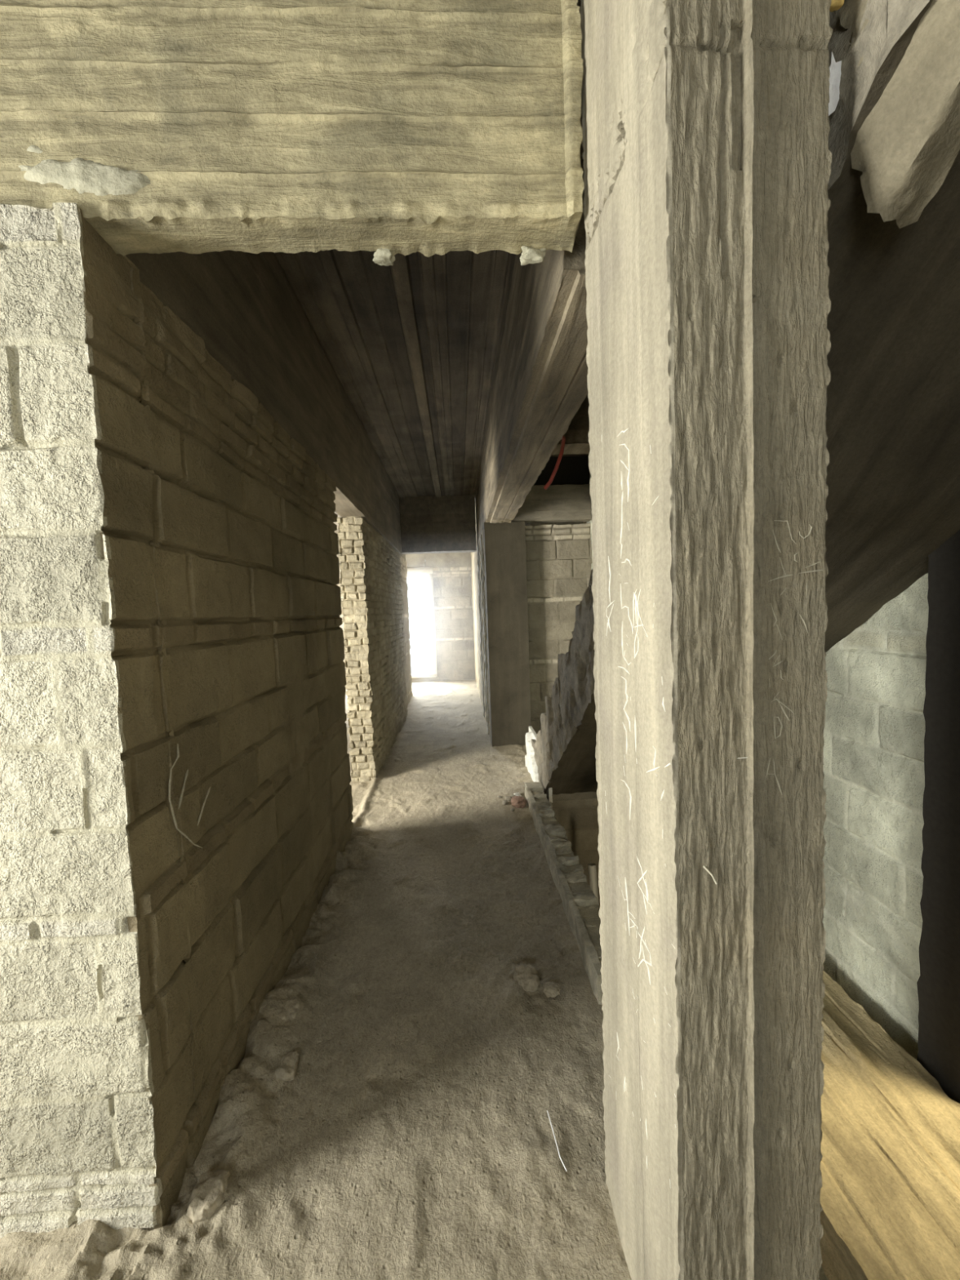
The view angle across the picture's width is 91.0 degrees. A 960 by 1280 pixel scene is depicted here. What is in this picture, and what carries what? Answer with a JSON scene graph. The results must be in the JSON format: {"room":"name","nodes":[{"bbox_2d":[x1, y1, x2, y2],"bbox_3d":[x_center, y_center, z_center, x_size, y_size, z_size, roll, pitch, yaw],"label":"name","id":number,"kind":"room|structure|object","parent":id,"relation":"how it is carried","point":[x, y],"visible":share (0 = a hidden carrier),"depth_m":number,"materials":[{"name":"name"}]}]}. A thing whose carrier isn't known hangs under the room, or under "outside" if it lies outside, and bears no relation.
{"room":"unfinished building corridor","nodes":[
{"label":"unfinished building corridor","id":0,"kind":"room"},
{"bbox_2d":[0,202,205,1239],"bbox_3d":[-2.130,0.337,1.125,2.641,2.466,0.221,-2,3,-2],"label":"wall","id":1,"kind":"structure","parent":0,"point":[100,1118],"depth_m":1.10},
{"bbox_2d":[129,267,407,1144],"bbox_3d":[-1.084,0.130,4.099,0.279,2.460,5.772,-2,3,-2],"label":"wall","id":2,"kind":"structure","parent":0,"point":[244,518],"depth_m":1.75,"materials":[{"name":"brick"}]},
{"bbox_2d":[125,249,401,554],"bbox_3d":[-1.124,-1.489,3.978,0.219,0.833,5.770,-2,3,-2],"label":"beam","id":3,"kind":"structure","parent":2,"relation":"on","point":[248,316],"depth_m":2.21,"materials":[{"name":"concrete"}]},
{"bbox_2d":[0,679,631,1279],"bbox_3d":[-1.904,1.376,4.004,4.839,0.312,13.400,-2,3,-2],"label":"floor","id":4,"kind":"structure","parent":0,"point":[411,1137],"depth_m":1.50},
{"bbox_2d":[186,1168,229,1223],"bbox_3d":[-0.698,1.432,1.215,0.092,0.060,0.108,-2,3,-2],"label":"clod","id":5,"kind":"object","parent":4,"relation":"on","point":[207,1194],"visible":1,"depth_m":1.20,"materials":[{"name":"brown soil"}]},
{"bbox_2d":[275,1051,298,1081],"bbox_3d":[-0.637,1.407,1.556,0.072,0.048,0.091,-2,3,-2],"label":"clod","id":6,"kind":"object","parent":4,"relation":"on","point":[286,1071],"visible":1,"depth_m":1.54,"materials":[{"name":"brown soil"}]},
{"bbox_2d":[276,995,304,1020],"bbox_3d":[-0.724,1.398,1.772,0.116,0.070,0.123,-2,3,-2],"label":"clod","id":7,"kind":"object","parent":4,"relation":"on","point":[293,1006],"visible":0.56,"depth_m":1.76,"materials":[{"name":"brown soil"}]},
{"bbox_2d":[502,800,507,804],"bbox_3d":[0.191,1.251,3.632,0.040,0.030,0.045,-2,3,-2],"label":"rubble stone","id":8,"kind":"object","parent":4,"relation":"on","point":[504,802],"visible":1,"depth_m":3.62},
{"bbox_2d":[483,521,531,746],"bbox_3d":[0.308,-0.045,5.256,0.450,2.481,0.166,-2,3,-2],"label":"concrete column","id":9,"kind":"structure","parent":4,"relation":"on","point":[504,543],"depth_m":5.17,"materials":[{"name":"concrete"}]},
{"bbox_2d":[505,795,511,801],"bbox_3d":[0.223,1.244,3.692,0.056,0.042,0.057,-2,3,-2],"label":"rubble stone","id":10,"kind":"object","parent":4,"relation":"on","point":[508,798],"visible":0.82,"depth_m":3.67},
{"bbox_2d":[511,795,526,808],"bbox_3d":[0.295,1.234,3.599,0.121,0.078,0.117,-2,3,-2],"label":"rubble stone","id":11,"kind":"object","parent":4,"relation":"on","point":[518,802],"visible":1,"depth_m":3.56,"materials":[{"name":"stone"}]},
{"bbox_2d":[513,964,540,991],"bbox_3d":[0.185,1.357,1.891,0.103,0.068,0.121,-2,3,-2],"label":"clod","id":12,"kind":"object","parent":4,"relation":"on","point":[526,975],"visible":0.97,"depth_m":1.87,"materials":[{"name":"brown soil"}]},
{"bbox_2d":[542,980,559,997],"bbox_3d":[0.278,1.357,1.834,0.068,0.039,0.067,-2,3,-2],"label":"clod","id":13,"kind":"object","parent":4,"relation":"on","point":[552,989],"visible":1,"depth_m":1.82,"materials":[{"name":"brown soil"}]},
{"bbox_2d":[546,1110,567,1171],"bbox_3d":[0.211,1.396,1.319,0.010,0.008,0.152,-3,4,-11],"label":"straw","id":14,"kind":"object","parent":4,"relation":"on","point":[547,1110],"visible":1,"depth_m":1.31,"materials":[{"name":"white plant"}]},
{"bbox_2d":[524,782,602,1004],"bbox_3d":[0.466,1.256,2.770,0.142,0.163,1.990,-2,3,-2],"label":"kerb","id":15,"kind":"object","parent":4,"relation":"on","point":[580,907],"visible":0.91,"depth_m":2.41,"materials":[{"name":"grey stone"}]},
{"bbox_2d":[580,0,832,1279],"bbox_3d":[0.400,-0.161,0.924,0.253,3.223,0.438,-2,3,-2],"label":"concrete pillar","id":16,"kind":"structure","parent":4,"relation":"on","point":[707,157],"depth_m":0.75,"materials":[{"name":"grey concrete"}]},
{"bbox_2d":[702,866,717,884],"bbox_3d":[0.359,0.367,0.740,0.006,0.021,0.027,-4,4,-29],"label":"nail","id":17,"kind":"object","parent":16,"relation":"attached to","point":[704,867],"visible":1,"depth_m":0.73,"materials":[{"name":"silver metal"}]},
{"bbox_2d":[828,51,841,115],"bbox_3d":[0.541,-0.850,0.722,0.035,0.094,0.009,-3,3,-8],"label":"scrap","id":18,"kind":"object","parent":16,"relation":"attached to","point":[835,67],"visible":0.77,"depth_m":0.72,"materials":[{"name":"white paper"}]},
{"bbox_2d":[829,0,844,12],"bbox_3d":[0.521,-0.948,0.693,0.029,0.035,0.023,-2,3,-2],"label":"chip","id":19,"kind":"object","parent":16,"relation":"attached to","point":[836,5],"visible":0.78,"depth_m":0.69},
{"bbox_2d":[336,537,475,684],"bbox_3d":[-1.433,-0.674,10.423,5.310,3.207,0.222,-2,3,-2],"label":"wall","id":20,"kind":"structure","parent":0,"point":[451,571],"depth_m":10.36,"materials":[{"name":"grey concrete"}]},
{"bbox_2d":[406,567,437,678],"bbox_3d":[-1.627,-0.364,10.338,1.280,2.400,0.130,-2,3,-2],"label":"window","id":21,"kind":"structure","parent":20,"relation":"in","point":[411,571],"depth_m":10.30,"materials":[{"name":"white"}]},
{"bbox_2d":[400,554,413,705],"bbox_3d":[-1.358,-0.349,7.864,0.229,2.969,1.472,-2,3,-2],"label":"wall","id":22,"kind":"structure","parent":0,"point":[406,620],"depth_m":8.13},
{"bbox_2d":[274,248,588,537],"bbox_3d":[-1.480,-1.926,3.830,5.930,0.134,13.400,-2,3,-2],"label":"ceiling","id":23,"kind":"structure","parent":0,"point":[411,343],"depth_m":3.00,"materials":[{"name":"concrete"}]},
{"bbox_2d":[0,0,584,266],"bbox_3d":[-1.591,-1.288,1.021,3.635,0.851,0.145,-2,3,-2],"label":"cross beam","id":24,"kind":"structure","parent":23,"relation":"attached to","point":[388,128],"depth_m":1.03,"materials":[{"name":"concrete"}]},
{"bbox_2d":[475,437,489,545],"bbox_3d":[0.090,-1.688,5.834,0.186,0.748,2.583,-2,3,-2],"label":"beam","id":25,"kind":"structure","parent":23,"relation":"attached to","point":[480,499],"depth_m":5.51,"materials":[{"name":"concrete"}]},
{"bbox_2d":[484,0,588,523],"bbox_3d":[0.246,-1.453,2.856,0.262,0.873,3.379,-2,3,-2],"label":"beam","id":26,"kind":"structure","parent":23,"relation":"attached to","point":[539,383],"depth_m":1.98,"materials":[{"name":"concrete"}]},
{"bbox_2d":[543,435,565,489],"bbox_3d":[0.462,-1.063,2.810,0.103,0.274,0.252,-3,4,-11],"label":"conduit","id":27,"kind":"object","parent":26,"relation":"hanging from","point":[563,439],"visible":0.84,"depth_m":2.88,"materials":[{"name":"plastic"}]},
{"bbox_2d":[551,394,590,454],"bbox_3d":[0.851,-1.584,3.055,0.978,0.679,0.211,-2,3,-2],"label":"beam","id":28,"kind":"structure","parent":23,"relation":"attached to","point":[576,442],"depth_m":2.96,"materials":[{"name":"concrete"}]},
{"bbox_2d":[399,494,476,554],"bbox_3d":[-0.709,-1.699,6.988,1.297,0.808,0.217,-2,3,-2],"label":"lintel","id":29,"kind":"object","parent":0,"point":[445,523],"visible":0.88,"depth_m":6.89,"materials":[{"name":"concrete"}]},
{"bbox_2d":[471,502,490,737],"bbox_3d":[0.045,-0.551,7.898,0.204,3.262,5.208,-2,3,-2],"label":"wall","id":30,"kind":"structure","parent":0,"point":[475,596],"depth_m":7.49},
{"bbox_2d":[476,545,484,716],"bbox_3d":[0.022,-0.114,6.683,0.042,2.424,0.067,-2,3,-2],"label":"trim","id":31,"kind":"structure","parent":30,"relation":"attached to","point":[478,570],"depth_m":6.65,"materials":[{"name":"white paint"}]},
{"bbox_2d":[480,533,488,733],"bbox_3d":[0.065,-0.058,5.735,0.043,2.424,0.068,-2,3,-2],"label":"trim","id":32,"kind":"structure","parent":30,"relation":"attached to","point":[481,535],"depth_m":5.70,"materials":[{"name":"white paint"}]},
{"bbox_2d":[521,744,526,754],"bbox_3d":[0.935,1.263,4.930,0.923,0.219,1.600,-2,3,-2],"label":"floor","id":33,"kind":"structure","parent":0,"point":[523,747],"depth_m":5.10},
{"bbox_2d":[524,0,959,802],"bbox_3d":[0.958,-0.446,2.129,0.977,3.751,4.898,-2,3,-2],"label":"staircase","id":34,"kind":"structure","parent":33,"relation":"on","point":[892,423],"depth_m":0.95,"materials":[{"name":"concrete"}]},
{"bbox_2d":[524,523,592,733],"bbox_3d":[0.895,0.062,5.479,0.878,2.746,0.222,-2,3,-2],"label":"wall","id":35,"kind":"structure","parent":0,"point":[558,557],"depth_m":5.34,"materials":[{"name":"grey brick"}]},
{"bbox_2d":[511,484,591,523],"bbox_3d":[0.729,-1.513,5.255,1.010,0.393,0.123,-2,3,-2],"label":"beam","id":36,"kind":"structure","parent":35,"relation":"on","point":[566,502],"depth_m":5.21,"materials":[{"name":"grey concrete"}]},
{"bbox_2d":[533,456,590,485],"bbox_3d":[0.745,-1.855,5.370,1.100,0.400,0.140,-2,3,-2],"label":"wall","id":37,"kind":"structure","parent":0,"point":[575,470],"depth_m":5.31,"materials":[{"name":"concrete"}]},
{"bbox_2d":[551,798,599,906],"bbox_3d":[0.996,2.626,4.220,0.929,2.792,0.205,-2,3,-2],"label":"wall","id":38,"kind":"structure","parent":0,"point":[579,818],"depth_m":4.07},
{"bbox_2d":[587,862,599,905],"bbox_3d":[0.821,1.810,3.403,0.056,0.369,0.115,-3,3,-7],"label":"pipe","id":39,"kind":"object","parent":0,"point":[592,867],"visible":0.54,"depth_m":3.39,"materials":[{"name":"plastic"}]},
{"bbox_2d":[528,457,928,1279],"bbox_3d":[1.390,0.882,6.133,0.241,6.015,9.198,-2,3,-2],"label":"wall","id":40,"kind":"structure","parent":0,"point":[873,786],"depth_m":1.75,"materials":[{"name":"grey concrete"}]},
{"bbox_2d":[916,529,959,1103],"bbox_3d":[1.468,0.513,1.423,0.114,2.305,0.174,-2,3,-2],"label":"column","id":41,"kind":"structure","parent":40,"relation":"attached to","point":[938,984],"depth_m":1.45,"materials":[{"name":"concrete"}]},
{"bbox_2d":[819,970,959,1279],"bbox_3d":[1.140,1.463,1.117,0.598,0.197,3.162,-2,3,-2],"label":"floor","id":42,"kind":"structure","parent":0,"point":[890,1199],"depth_m":1.26,"materials":[{"name":"brown wood"}]}
]}

